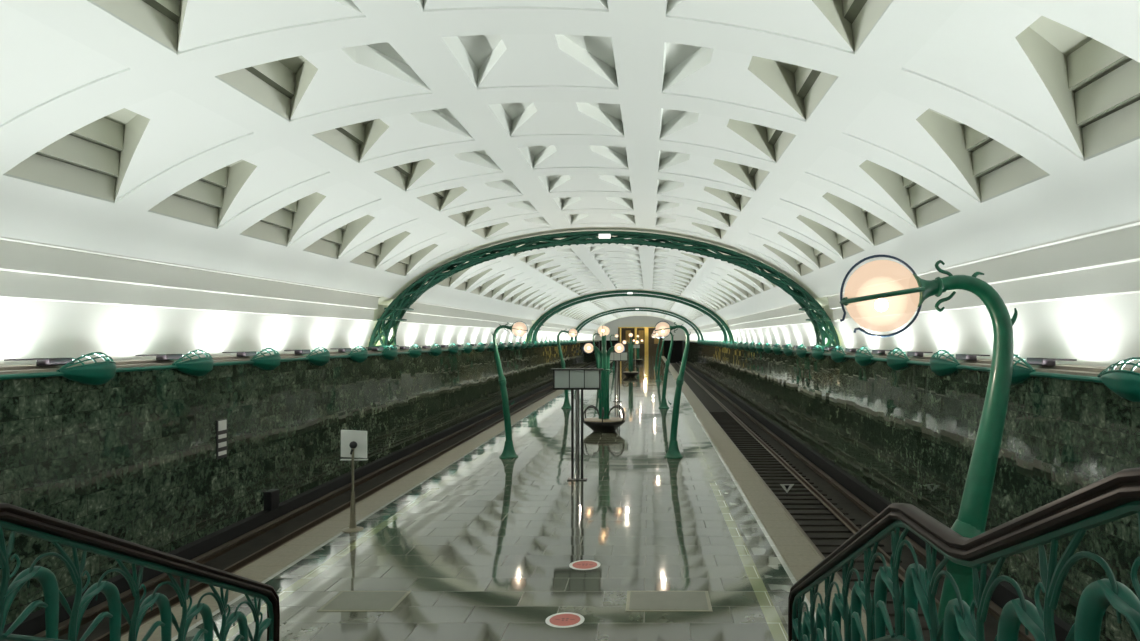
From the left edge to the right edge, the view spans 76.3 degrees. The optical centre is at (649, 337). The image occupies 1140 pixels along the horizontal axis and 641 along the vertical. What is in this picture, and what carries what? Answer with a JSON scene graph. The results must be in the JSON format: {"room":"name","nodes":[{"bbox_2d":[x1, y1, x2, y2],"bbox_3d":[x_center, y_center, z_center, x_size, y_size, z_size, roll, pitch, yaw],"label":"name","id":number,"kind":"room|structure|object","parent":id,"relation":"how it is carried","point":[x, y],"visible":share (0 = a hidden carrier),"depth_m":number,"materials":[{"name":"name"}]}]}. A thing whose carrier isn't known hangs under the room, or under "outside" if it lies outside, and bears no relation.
{"room":"metro station","nodes":[
{"label":"metro station","id":0,"kind":"room"},
{"bbox_2d":[0,341,598,624],"bbox_3d":[-10.780,2.955,73.600,0.001,4.790,156.800,0,0,0],"label":"wall","id":1,"kind":"structure","parent":0,"point":[131,457],"depth_m":17.27,"materials":[{"name":"green stone"}]},
{"bbox_2d":[56,352,116,384],"bbox_3d":[-10.584,0.589,13.654,0.321,0.640,1.283,0,0,0],"label":"sconce","id":2,"kind":"object","parent":1,"relation":"attached to","point":[97,373],"visible":1,"depth_m":13.60,"materials":[{"name":"green paint"}]},
{"bbox_2d":[172,349,213,375],"bbox_3d":[-10.584,0.589,16.804,0.321,0.640,1.283,0,0,0],"label":"sconce","id":3,"kind":"object","parent":1,"relation":"attached to","point":[200,366],"visible":1,"depth_m":16.74,"materials":[{"name":"green paint"}]},
{"bbox_2d":[216,419,226,459],"bbox_3d":[-10.762,2.535,18.100,0.036,0.970,0.420,0,0,0],"label":"marker","id":4,"kind":"object","parent":1,"relation":"attached to","point":[221,425],"visible":1,"depth_m":18.05,"materials":[{"name":"white plastic"}]},
{"bbox_2d":[250,348,280,369],"bbox_3d":[-10.584,0.589,19.954,0.321,0.640,1.283,0,0,0],"label":"sconce","id":5,"kind":"object","parent":1,"relation":"attached to","point":[270,362],"visible":1,"depth_m":19.88,"materials":[{"name":"green paint"}]},
{"bbox_2d":[264,489,278,510],"bbox_3d":[-10.670,4.560,20.300,0.220,0.520,0.440,0,0,0],"label":"wall box","id":6,"kind":"object","parent":1,"relation":"attached to","point":[271,497],"visible":1,"depth_m":20.09,"materials":[{"name":"black metal"}]},
{"bbox_2d":[0,341,595,379],"bbox_3d":[-10.720,0.650,73.650,0.090,0.090,156.500,0,0,0],"label":"pipe","id":7,"kind":"object","parent":1,"relation":"attached to","point":[146,368],"visible":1,"depth_m":15.57,"materials":[{"name":"metal"}]},
{"bbox_2d":[0,298,595,365],"bbox_3d":[-11.490,-0.100,73.600,0.380,1.200,156.800,0,0,0],"label":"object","id":8,"kind":"structure","parent":1,"relation":"attached to","point":[28,328],"depth_m":17.57,"materials":[{"name":"paint"}]},
{"bbox_2d":[0,340,596,374],"bbox_3d":[-11.210,0.555,73.600,0.940,0.110,156.800,0,0,0],"label":"trim","id":9,"kind":"structure","parent":1,"relation":"attached to","point":[33,368],"depth_m":16.00,"materials":[{"name":"metal"}]},
{"bbox_2d":[4,358,73,365],"bbox_3d":[-10.980,0.432,12.965,0.240,0.135,1.230,0,0,0],"label":"housing","id":10,"kind":"object","parent":9,"relation":"on","point":[39,361],"visible":0.86,"depth_m":13.03,"materials":[{"name":"silver metal"}]},
{"bbox_2d":[135,354,181,359],"bbox_3d":[-10.980,0.432,16.115,0.240,0.135,1.230,0,0,0],"label":"housing","id":11,"kind":"object","parent":9,"relation":"on","point":[158,356],"visible":0.91,"depth_m":16.17,"materials":[{"name":"grey metal"}]},
{"bbox_2d":[222,351,256,356],"bbox_3d":[-10.980,0.432,19.265,0.240,0.135,1.230,0,0,0],"label":"housing","id":12,"kind":"object","parent":9,"relation":"on","point":[246,353],"visible":0.92,"depth_m":19.33,"materials":[{"name":"grey metal"}]},
{"bbox_2d":[284,350,309,353],"bbox_3d":[-10.980,0.432,22.415,0.240,0.135,1.230,0,0,0],"label":"housing","id":13,"kind":"object","parent":9,"relation":"on","point":[295,351],"visible":0.92,"depth_m":22.47,"materials":[{"name":"grey metal"}]},
{"bbox_2d":[331,348,350,351],"bbox_3d":[-10.980,0.432,25.565,0.240,0.135,1.230,0,0,0],"label":"housing","id":14,"kind":"object","parent":9,"relation":"on","point":[339,349],"visible":0.93,"depth_m":25.62,"materials":[{"name":"grey metal"}]},
{"bbox_2d":[366,347,382,350],"bbox_3d":[-10.980,0.432,28.715,0.240,0.135,1.230,0,0,0],"label":"housing","id":15,"kind":"object","parent":9,"relation":"on","point":[373,348],"visible":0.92,"depth_m":28.77,"materials":[{"name":"grey metal"}]},
{"bbox_2d":[397,346,408,348],"bbox_3d":[-10.980,0.432,31.865,0.240,0.135,1.230,0,0,0],"label":"housing","id":16,"kind":"object","parent":9,"relation":"on","point":[401,347],"visible":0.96,"depth_m":31.92,"materials":[{"name":"grey metal"}]},
{"bbox_2d":[3,362,595,635],"bbox_3d":[-10.719,5.075,73.600,0.119,0.550,156.800,0,0,0],"label":"baseboard","id":17,"kind":"structure","parent":1,"relation":"attached to","point":[34,623],"depth_m":19.41,"materials":[{"name":"black stone"}]},
{"bbox_2d":[306,346,329,365],"bbox_3d":[-10.584,0.589,23.104,0.321,0.640,1.283,0,0,0],"label":"sconce","id":18,"kind":"object","parent":1,"relation":"attached to","point":[319,359],"visible":1,"depth_m":23.02,"materials":[{"name":"green paint"}]},
{"bbox_2d":[348,345,367,362],"bbox_3d":[-10.584,0.589,26.254,0.321,0.640,1.283,0,0,0],"label":"sconce","id":19,"kind":"object","parent":1,"relation":"attached to","point":[361,356],"visible":1,"depth_m":26.18,"materials":[{"name":"green paint"}]},
{"bbox_2d":[382,345,397,359],"bbox_3d":[-10.584,0.589,29.404,0.321,0.640,1.283,0,0,0],"label":"sconce","id":20,"kind":"object","parent":1,"relation":"attached to","point":[391,354],"visible":1,"depth_m":29.33,"materials":[{"name":"green paint"}]},
{"bbox_2d":[408,344,421,357],"bbox_3d":[-10.584,0.589,32.554,0.321,0.640,1.283,0,0,0],"label":"sconce","id":21,"kind":"object","parent":1,"relation":"attached to","point":[415,353],"visible":1,"depth_m":32.47,"materials":[{"name":"green paint"}]},
{"bbox_2d":[430,343,441,355],"bbox_3d":[-10.584,0.589,35.704,0.321,0.640,1.283,0,0,0],"label":"sconce","id":22,"kind":"object","parent":1,"relation":"attached to","point":[436,351],"visible":1,"depth_m":35.60,"materials":[{"name":"green paint"}]},
{"bbox_2d":[448,343,458,354],"bbox_3d":[-10.584,0.589,38.854,0.321,0.640,1.283,0,0,0],"label":"sconce","id":23,"kind":"object","parent":1,"relation":"attached to","point":[453,350],"visible":1,"depth_m":38.73,"materials":[{"name":"green paint"}]},
{"bbox_2d":[463,343,472,352],"bbox_3d":[-10.584,0.589,42.004,0.321,0.640,1.283,0,0,0],"label":"sconce","id":24,"kind":"object","parent":1,"relation":"attached to","point":[469,348],"visible":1,"depth_m":41.90,"materials":[{"name":"green paint"}]},
{"bbox_2d":[476,342,484,351],"bbox_3d":[-10.584,0.589,45.154,0.321,0.640,1.283,0,0,0],"label":"sconce","id":25,"kind":"object","parent":1,"relation":"attached to","point":[481,348],"visible":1,"depth_m":45.07,"materials":[{"name":"green paint"}]},
{"bbox_2d":[488,342,493,350],"bbox_3d":[-10.584,0.589,48.304,0.321,0.640,1.283,0,0,0],"label":"sconce","id":26,"kind":"object","parent":1,"relation":"attached to","point":[490,348],"visible":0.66,"depth_m":48.08,"materials":[{"name":"green paint"}]},
{"bbox_2d":[498,342,504,350],"bbox_3d":[-10.584,0.589,51.454,0.321,0.640,1.283,0,0,0],"label":"sconce","id":27,"kind":"object","parent":1,"relation":"attached to","point":[501,347],"visible":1,"depth_m":51.33,"materials":[{"name":"green paint"}]},
{"bbox_2d":[507,342,512,349],"bbox_3d":[-10.584,0.589,54.604,0.321,0.640,1.283,0,0,0],"label":"sconce","id":28,"kind":"object","parent":1,"relation":"attached to","point":[510,346],"visible":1,"depth_m":54.54,"materials":[{"name":"green paint"}]},
{"bbox_2d":[58,366,596,640],"bbox_3d":[-9.005,5.500,73.600,5.550,0.300,156.800,0,0,0],"label":"track bed","id":29,"kind":"object","parent":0,"point":[229,558],"depth_m":20.66,"materials":[{"name":"concrete"}]},
{"bbox_2d":[34,364,596,640],"bbox_3d":[-8.685,5.114,73.600,2.850,0.468,156.800,0,0,0],"label":"railway track","id":30,"kind":"object","parent":29,"relation":"on","point":[92,613],"visible":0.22,"depth_m":18.83,"materials":[{"name":"metal"}]},
{"bbox_2d":[121,356,866,640],"bbox_3d":[-1.880,3.910,73.600,9.700,0.220,156.800,0,0,0],"label":"floor","id":31,"kind":"structure","parent":0,"point":[484,544],"depth_m":13.45,"materials":[{"name":"stone"}]},
{"bbox_2d":[340,430,367,532],"bbox_3d":[-5.885,2.813,14.250,0.530,1.973,0.400,0,0,0],"label":"stand","id":32,"kind":"object","parent":31,"relation":"on","point":[353,442],"visible":1,"depth_m":14.31,"materials":[{"name":"metal"}]},
{"bbox_2d":[317,591,410,611],"bbox_3d":[-4.105,3.793,10.400,1.050,0.011,0.800,0,0,0],"label":"floor hatch","id":33,"kind":"object","parent":31,"relation":"on","point":[344,601],"visible":1,"depth_m":10.35,"materials":[{"name":"grey metal"}]},
{"bbox_2d":[492,321,527,458],"bbox_3d":[-4.481,1.629,23.000,1.158,4.343,0.600,0,0,0],"label":"lamp","id":34,"kind":"object","parent":31,"relation":"on","point":[519,329],"visible":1,"depth_m":22.91,"materials":[{"name":"green metal"}]},
{"bbox_2d":[545,612,583,627],"bbox_3d":[-1.145,3.796,9.700,0.524,0.007,0.524,0,0,0],"label":"floor sticker","id":35,"kind":"object","parent":31,"relation":"on","point":[566,619],"visible":1,"depth_m":9.67,"materials":[{"name":"red plastic"}]},
{"bbox_2d":[557,328,577,408],"bbox_3d":[-4.481,1.629,39.000,1.158,4.343,0.600,0,0,0],"label":"lamp","id":36,"kind":"object","parent":31,"relation":"on","point":[572,332],"visible":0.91,"depth_m":38.91,"materials":[{"name":"green metal"}]},
{"bbox_2d":[550,369,603,480],"bbox_3d":[-1.950,2.312,19.300,1.400,2.975,0.300,0,0,0],"label":"platform sign","id":37,"kind":"object","parent":31,"relation":"on","point":[563,379],"visible":1,"depth_m":19.20,"materials":[{"name":"metal"}]},
{"bbox_2d":[569,560,600,569],"bbox_3d":[-1.090,3.796,12.050,0.524,0.007,0.524,0,0,0],"label":"floor sticker","id":38,"kind":"object","parent":31,"relation":"on","point":[581,564],"visible":1,"depth_m":12.03,"materials":[{"name":"red plastic"}]},
{"bbox_2d":[592,333,601,368],"bbox_3d":[-4.481,1.629,63.000,1.158,4.343,0.600,0,0,0],"label":"lamp","id":39,"kind":"object","parent":31,"relation":"on","point":[596,354],"visible":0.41,"depth_m":62.93,"materials":[{"name":"green metal"}]},
{"bbox_2d":[583,326,624,431],"bbox_3d":[-1.880,1.639,29.400,1.735,4.323,1.914,0,0,-4],"label":"lamp post","id":40,"kind":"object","parent":31,"relation":"on","point":[603,422],"depth_m":29.20,"materials":[{"name":"green metal"}]},
{"bbox_2d":[610,334,617,368],"bbox_3d":[-4.480,1.628,90.000,1.159,4.344,0.600,0,0,0],"label":"lamp","id":41,"kind":"object","parent":31,"relation":"on","point":[615,335],"visible":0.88,"depth_m":89.90,"materials":[{"name":"green metal"}]},
{"bbox_2d":[610,352,627,401],"bbox_3d":[-1.950,2.312,43.000,1.400,2.975,0.300,0,0,0],"label":"platform sign","id":42,"kind":"object","parent":31,"relation":"on","point":[614,356],"visible":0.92,"depth_m":42.91,"materials":[{"name":"metal"}]},
{"bbox_2d":[622,333,639,376],"bbox_3d":[-1.880,1.639,70.500,1.735,4.323,1.914,0,0,-4],"label":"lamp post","id":43,"kind":"structure","parent":31,"relation":"on","point":[630,373],"depth_m":70.29,"materials":[{"name":"green metal"}]},
{"bbox_2d":[633,344,640,365],"bbox_3d":[-1.950,2.312,95.000,1.400,2.975,0.300,0,0,0],"label":"platform sign","id":44,"kind":"object","parent":31,"relation":"on","point":[635,346],"visible":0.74,"depth_m":94.91,"materials":[{"name":"metal"}]},
{"bbox_2d":[632,335,642,362],"bbox_3d":[-1.880,1.639,112.000,1.740,4.323,1.919,0,0,0],"label":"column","id":45,"kind":"structure","parent":31,"relation":"on","point":[638,360],"depth_m":111.81,"materials":[{"name":"green metal"}]},
{"bbox_2d":[618,327,663,355],"bbox_3d":[-1.880,0.760,151.545,9.680,6.080,0.710,0,0,0],"label":"portal","id":46,"kind":"object","parent":31,"relation":"on","point":[648,347],"visible":0.66,"depth_m":151.48,"materials":[{"name":"brown metal"}]},
{"bbox_2d":[651,335,659,367],"bbox_3d":[0.720,1.628,90.000,1.159,4.344,0.600,0,0,0],"label":"lamp","id":47,"kind":"object","parent":31,"relation":"on","point":[651,335],"visible":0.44,"depth_m":89.93,"materials":[{"name":"green metal"}]},
{"bbox_2d":[652,333,663,381],"bbox_3d":[0.721,1.629,63.000,1.158,4.343,0.600,0,0,0],"label":"lamp","id":48,"kind":"object","parent":31,"relation":"on","point":[658,379],"visible":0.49,"depth_m":62.90,"materials":[{"name":"green metal"}]},
{"bbox_2d":[653,328,673,408],"bbox_3d":[0.721,1.629,39.000,1.158,4.343,0.600,0,0,0],"label":"lamp","id":49,"kind":"object","parent":31,"relation":"on","point":[663,405],"visible":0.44,"depth_m":38.91,"materials":[{"name":"green metal"}]},
{"bbox_2d":[626,591,712,611],"bbox_3d":[0.265,3.793,10.400,1.210,0.011,0.800,0,0,0],"label":"floor hatch","id":50,"kind":"object","parent":31,"relation":"on","point":[637,601],"visible":1,"depth_m":10.35,"materials":[{"name":"grey metal"}]},
{"bbox_2d":[654,321,690,458],"bbox_3d":[0.721,1.629,23.000,1.158,4.343,0.600,0,0,0],"label":"lamp","id":51,"kind":"object","parent":31,"relation":"on","point":[662,329],"visible":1,"depth_m":22.91,"materials":[{"name":"green metal"}]},
{"bbox_2d":[840,255,1017,640],"bbox_3d":[1.821,1.629,4.700,1.158,4.343,0.600,0,0,0],"label":"lamp","id":52,"kind":"object","parent":31,"relation":"on","point":[880,295],"visible":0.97,"depth_m":4.64,"materials":[{"name":"green metal"}]},
{"bbox_3d":[-1.340,2.629,1.650,5.980,2.338,12.700,0,0,0],"label":"staircase","id":53,"kind":"structure","parent":31,"relation":"on","visible":0},
{"bbox_2d":[0,503,279,640],"bbox_3d":[-4.337,2.078,1.696,0.134,3.366,13.392,0,0,0],"label":"stair railing","id":54,"kind":"object","parent":53,"relation":"on","point":[15,519],"visible":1,"depth_m":5.83,"materials":[{"name":"green metal"}]},
{"bbox_2d":[788,467,1139,640],"bbox_3d":[1.657,2.078,1.696,0.134,3.366,13.392,0,0,0],"label":"stair railing","id":55,"kind":"object","parent":53,"relation":"on","point":[1116,496],"visible":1,"depth_m":3.66,"materials":[{"name":"green metal"}]},
{"bbox_2d":[0,0,1139,329],"bbox_3d":[-1.880,-3.281,72.375,17.800,3.248,154.350,0,0,0],"label":"ceiling","id":56,"kind":"structure","parent":0,"point":[260,138],"depth_m":12.81,"materials":[{"name":"paint"}]},
{"bbox_2d":[0,236,383,320],"bbox_3d":[-10.980,-1.260,12.150,0.640,1.120,33.900,0,0,0],"label":"trim","id":57,"kind":"structure","parent":56,"relation":"attached to","point":[30,271],"depth_m":15.93,"materials":[{"name":"paint"}]},
{"bbox_2d":[371,297,396,321],"bbox_3d":[-10.980,-1.260,30.451,0.640,1.120,2.703,0,0,0],"label":"trim","id":58,"kind":"structure","parent":56,"relation":"attached to","point":[383,302],"depth_m":30.08,"materials":[{"name":"paint"}]},
{"bbox_2d":[400,301,531,329],"bbox_3d":[-10.980,-1.260,49.352,0.640,1.120,35.097,0,0,0],"label":"trim","id":59,"kind":"structure","parent":56,"relation":"attached to","point":[423,313],"depth_m":40.82,"materials":[{"name":"paint"}]},
{"bbox_2d":[535,322,575,332],"bbox_3d":[-10.980,-1.260,87.152,0.640,1.120,35.097,0,0,0],"label":"trim","id":60,"kind":"structure","parent":56,"relation":"attached to","point":[548,326],"depth_m":83.23,"materials":[{"name":"paint"}]},
{"bbox_2d":[576,327,595,333],"bbox_3d":[-10.980,-1.260,124.952,0.640,1.120,35.097,0,0,0],"label":"trim","id":61,"kind":"structure","parent":56,"relation":"attached to","point":[584,330],"depth_m":125.88,"materials":[{"name":"paint"}]},
{"bbox_2d":[526,290,733,343],"bbox_3d":[-1.880,-1.948,68.200,19.506,5.164,1.854,0,0,0],"label":"arch","id":62,"kind":"object","parent":56,"relation":"attached to","point":[544,317],"visible":0.93,"depth_m":67.86,"materials":[{"name":"paint"}]},
{"bbox_2d":[571,307,703,341],"bbox_3d":[-1.880,-1.948,106.000,19.506,5.164,1.854,0,0,0],"label":"arch","id":63,"kind":"object","parent":56,"relation":"attached to","point":[684,319],"visible":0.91,"depth_m":105.67,"materials":[{"name":"paint"}]},
{"bbox_2d":[687,327,698,333],"bbox_3d":[7.220,-1.260,124.952,0.640,1.120,35.097,0,0,0],"label":"trim","id":64,"kind":"structure","parent":56,"relation":"attached to","point":[691,330],"depth_m":125.26,"materials":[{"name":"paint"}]},
{"bbox_2d":[698,321,725,332],"bbox_3d":[7.220,-1.260,87.152,0.640,1.120,35.097,0,0,0],"label":"trim","id":65,"kind":"structure","parent":56,"relation":"attached to","point":[712,327],"depth_m":86.48,"materials":[{"name":"paint"}]},
{"bbox_2d":[727,303,815,329],"bbox_3d":[7.220,-1.260,49.352,0.640,1.120,35.097,0,0,0],"label":"trim","id":66,"kind":"structure","parent":56,"relation":"attached to","point":[790,314],"depth_m":42.82,"materials":[{"name":"paint"}]},
{"bbox_2d":[814,297,834,320],"bbox_3d":[7.220,-1.260,30.451,0.640,1.120,2.703,0,0,0],"label":"trim","id":67,"kind":"structure","parent":56,"relation":"attached to","point":[823,301],"depth_m":30.40,"materials":[{"name":"paint"}]},
{"bbox_2d":[823,220,1139,320],"bbox_3d":[7.220,-1.260,12.150,0.640,1.120,33.900,0,0,0],"label":"trim","id":68,"kind":"structure","parent":56,"relation":"attached to","point":[1103,263],"depth_m":12.92,"materials":[{"name":"paint"}]},
{"bbox_2d":[595,316,685,339],"bbox_3d":[-1.880,-2.650,152.200,19.800,6.300,0.400,0,0,0],"label":"wall","id":69,"kind":"structure","parent":0,"point":[631,321],"depth_m":152.00,"materials":[{"name":"paint"}]},
{"bbox_2d":[599,340,682,362],"bbox_3d":[-1.880,2.225,153.600,17.800,6.250,0.200,0,0,0],"label":"wall","id":70,"kind":"structure","parent":0,"point":[677,349],"depth_m":153.49,"materials":[{"name":"black stone"}]},
{"bbox_2d":[670,363,1022,640],"bbox_3d":[5.245,5.500,73.600,5.550,0.300,156.800,0,0,0],"label":"track bed","id":71,"kind":"object","parent":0,"point":[991,624],"visible":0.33,"depth_m":23.00,"materials":[{"name":"concrete"}]},
{"bbox_2d":[780,484,793,496],"bbox_3d":[4.620,5.140,24.302,0.480,0.420,0.053,0,0,0],"label":"marker","id":72,"kind":"object","parent":71,"relation":"on","point":[786,487],"visible":1,"depth_m":24.28,"materials":[{"name":"metal"}]},
{"bbox_2d":[671,361,1034,640],"bbox_3d":[4.925,5.114,73.600,2.850,0.468,156.800,0,0,0],"label":"railway track","id":73,"kind":"object","parent":71,"relation":"on","point":[733,426],"visible":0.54,"depth_m":23.93,"materials":[{"name":"metal"}]},
{"bbox_2d":[683,341,1139,640],"bbox_3d":[7.020,2.955,73.600,0.001,4.790,156.800,0,0,0],"label":"wall","id":74,"kind":"structure","parent":0,"point":[908,434],"depth_m":16.55,"materials":[{"name":"green stone"}]},
{"bbox_2d":[368,231,839,351],"bbox_3d":[-1.880,-1.918,30.359,19.494,5.123,1.871,0,0,0],"label":"arch","id":75,"kind":"object","parent":74,"relation":"attached to","point":[400,305],"visible":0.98,"depth_m":30.05,"materials":[{"name":"paint"}]},
{"bbox_2d":[599,234,610,238],"bbox_3d":[-1.880,-4.215,29.815,0.480,0.170,0.170,0,0,0],"label":"lamp","id":76,"kind":"object","parent":75,"relation":"on","point":[601,236],"depth_m":29.73,"materials":[{"name":"white plastic"}]},
{"bbox_2d":[737,342,742,349],"bbox_3d":[6.824,0.589,54.604,0.321,0.640,1.283,0,0,0],"label":"sconce","id":77,"kind":"object","parent":74,"relation":"attached to","point":[739,345],"visible":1,"depth_m":54.47,"materials":[{"name":"green paint"}]},
{"bbox_2d":[743,342,748,350],"bbox_3d":[6.824,0.589,51.454,0.321,0.640,1.283,0,0,0],"label":"sconce","id":78,"kind":"object","parent":74,"relation":"attached to","point":[745,347],"visible":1,"depth_m":51.34,"materials":[{"name":"green paint"}]},
{"bbox_2d":[749,342,754,350],"bbox_3d":[6.824,0.589,48.304,0.321,0.640,1.283,0,0,0],"label":"sconce","id":79,"kind":"object","parent":74,"relation":"attached to","point":[751,347],"visible":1,"depth_m":48.15,"materials":[{"name":"green paint"}]},
{"bbox_2d":[756,342,762,351],"bbox_3d":[6.824,0.589,45.154,0.321,0.640,1.283,0,0,0],"label":"sconce","id":80,"kind":"object","parent":74,"relation":"attached to","point":[758,348],"visible":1,"depth_m":45.06,"materials":[{"name":"green paint"}]},
{"bbox_2d":[763,343,770,352],"bbox_3d":[6.824,0.589,42.004,0.321,0.640,1.283,0,0,0],"label":"sconce","id":81,"kind":"object","parent":74,"relation":"attached to","point":[766,348],"visible":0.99,"depth_m":41.87,"materials":[{"name":"green paint"}]},
{"bbox_2d":[772,343,780,354],"bbox_3d":[6.824,0.589,38.854,0.321,0.640,1.283,0,0,0],"label":"sconce","id":82,"kind":"object","parent":74,"relation":"attached to","point":[776,350],"visible":1,"depth_m":38.74,"materials":[{"name":"green paint"}]},
{"bbox_2d":[783,343,792,355],"bbox_3d":[6.824,0.589,35.704,0.321,0.640,1.283,0,0,0],"label":"sconce","id":83,"kind":"object","parent":74,"relation":"attached to","point":[788,352],"visible":1,"depth_m":35.60,"materials":[{"name":"green paint"}]},
{"bbox_2d":[796,344,806,357],"bbox_3d":[6.824,0.589,32.554,0.321,0.640,1.283,0,0,0],"label":"sconce","id":84,"kind":"object","parent":74,"relation":"attached to","point":[800,352],"visible":1,"depth_m":32.44,"materials":[{"name":"green paint"}]},
{"bbox_2d":[811,345,823,359],"bbox_3d":[6.824,0.589,29.404,0.321,0.640,1.283,0,0,0],"label":"sconce","id":85,"kind":"object","parent":74,"relation":"attached to","point":[818,355],"visible":1,"depth_m":29.29,"materials":[{"name":"green paint"}]},
{"bbox_2d":[830,345,845,362],"bbox_3d":[6.824,0.589,26.254,0.321,0.640,1.283,0,0,0],"label":"sconce","id":86,"kind":"object","parent":74,"relation":"attached to","point":[838,357],"visible":1,"depth_m":26.16,"materials":[{"name":"green paint"}]},
{"bbox_2d":[855,346,872,365],"bbox_3d":[6.824,0.589,23.104,0.321,0.640,1.283,0,0,0],"label":"sconce","id":87,"kind":"object","parent":74,"relation":"attached to","point":[862,359],"visible":1,"depth_m":23.01,"materials":[{"name":"green paint"}]},
{"bbox_2d":[686,363,1071,640],"bbox_3d":[6.959,5.075,73.600,0.119,0.550,156.800,0,0,0],"label":"baseboard","id":88,"kind":"structure","parent":74,"relation":"attached to","point":[1004,592],"depth_m":24.53,"materials":[{"name":"black stone"}]},
{"bbox_2d":[685,341,1102,382],"bbox_3d":[6.960,0.650,73.650,0.090,0.090,156.500,0,0,0],"label":"pipe","id":89,"kind":"object","parent":74,"relation":"attached to","point":[976,368],"visible":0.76,"depth_m":13.00,"materials":[{"name":"metal"}]},
{"bbox_2d":[886,348,909,369],"bbox_3d":[6.824,0.589,19.954,0.321,0.640,1.283,0,0,0],"label":"sconce","id":90,"kind":"object","parent":74,"relation":"attached to","point":[895,362],"visible":1,"depth_m":19.86,"materials":[{"name":"green paint"}]},
{"bbox_2d":[685,340,1139,376],"bbox_3d":[7.450,0.555,73.600,0.940,0.110,156.800,0,0,0],"label":"trim","id":91,"kind":"structure","parent":74,"relation":"attached to","point":[1083,370],"depth_m":13.59,"materials":[{"name":"green painted metal"}]},
{"bbox_2d":[824,347,837,350],"bbox_3d":[7.220,0.432,28.715,0.240,0.135,1.230,0,0,0],"label":"housing","id":92,"kind":"object","parent":91,"relation":"on","point":[825,348],"visible":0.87,"depth_m":28.77,"materials":[{"name":"grey metal"}]},
{"bbox_2d":[845,348,859,351],"bbox_3d":[7.220,0.432,25.565,0.240,0.135,1.230,0,0,0],"label":"housing","id":93,"kind":"object","parent":91,"relation":"on","point":[846,349],"visible":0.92,"depth_m":25.62,"materials":[{"name":"grey metal"}]},
{"bbox_2d":[872,350,890,353],"bbox_3d":[7.220,0.432,22.415,0.240,0.135,1.230,0,0,0],"label":"housing","id":94,"kind":"object","parent":91,"relation":"on","point":[873,351],"visible":0.98,"depth_m":22.47,"materials":[{"name":"grey metal"}]},
{"bbox_2d":[907,351,932,356],"bbox_3d":[7.220,0.432,19.265,0.240,0.135,1.230,0,0,0],"label":"housing","id":95,"kind":"object","parent":91,"relation":"on","point":[909,353],"visible":1,"depth_m":19.32,"materials":[{"name":"grey metal"}]},
{"bbox_2d":[956,354,989,359],"bbox_3d":[7.220,0.432,16.115,0.240,0.135,1.230,0,0,0],"label":"housing","id":96,"kind":"object","parent":91,"relation":"on","point":[958,356],"visible":0.94,"depth_m":16.17,"materials":[{"name":"silver metal"}]},
{"bbox_2d":[1027,358,1076,365],"bbox_3d":[7.220,0.432,12.965,0.240,0.135,1.230,0,0,0],"label":"housing","id":97,"kind":"object","parent":91,"relation":"on","point":[1031,361],"visible":0.92,"depth_m":13.02,"materials":[{"name":"silver metal"}]},
{"bbox_2d":[690,293,1139,368],"bbox_3d":[7.730,-0.100,73.600,0.380,1.200,156.800,0,0,0],"label":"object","id":98,"kind":"structure","parent":74,"relation":"attached to","point":[1103,331],"depth_m":14.99,"materials":[{"name":"paint"}]},
{"bbox_2d":[929,349,960,375],"bbox_3d":[6.824,0.589,16.804,0.321,0.640,1.283,0,0,0],"label":"sconce","id":99,"kind":"object","parent":74,"relation":"attached to","point":[940,367],"visible":1,"depth_m":16.72,"materials":[{"name":"green paint"}]},
{"bbox_2d":[1011,354,1035,384],"bbox_3d":[6.824,0.589,13.654,0.321,0.640,1.283,0,0,0],"label":"sconce","id":100,"kind":"object","parent":74,"relation":"attached to","point":[1020,374],"visible":0.41,"depth_m":13.34,"materials":[{"name":"green paint"}]},
{"bbox_2d":[1097,357,1139,401],"bbox_3d":[6.824,0.589,10.496,0.321,0.640,1.283,0,0,0],"label":"sconce","id":101,"kind":"object","parent":74,"relation":"attached to","point":[1125,383],"visible":1,"depth_m":10.22,"materials":[{"name":"green paint"}]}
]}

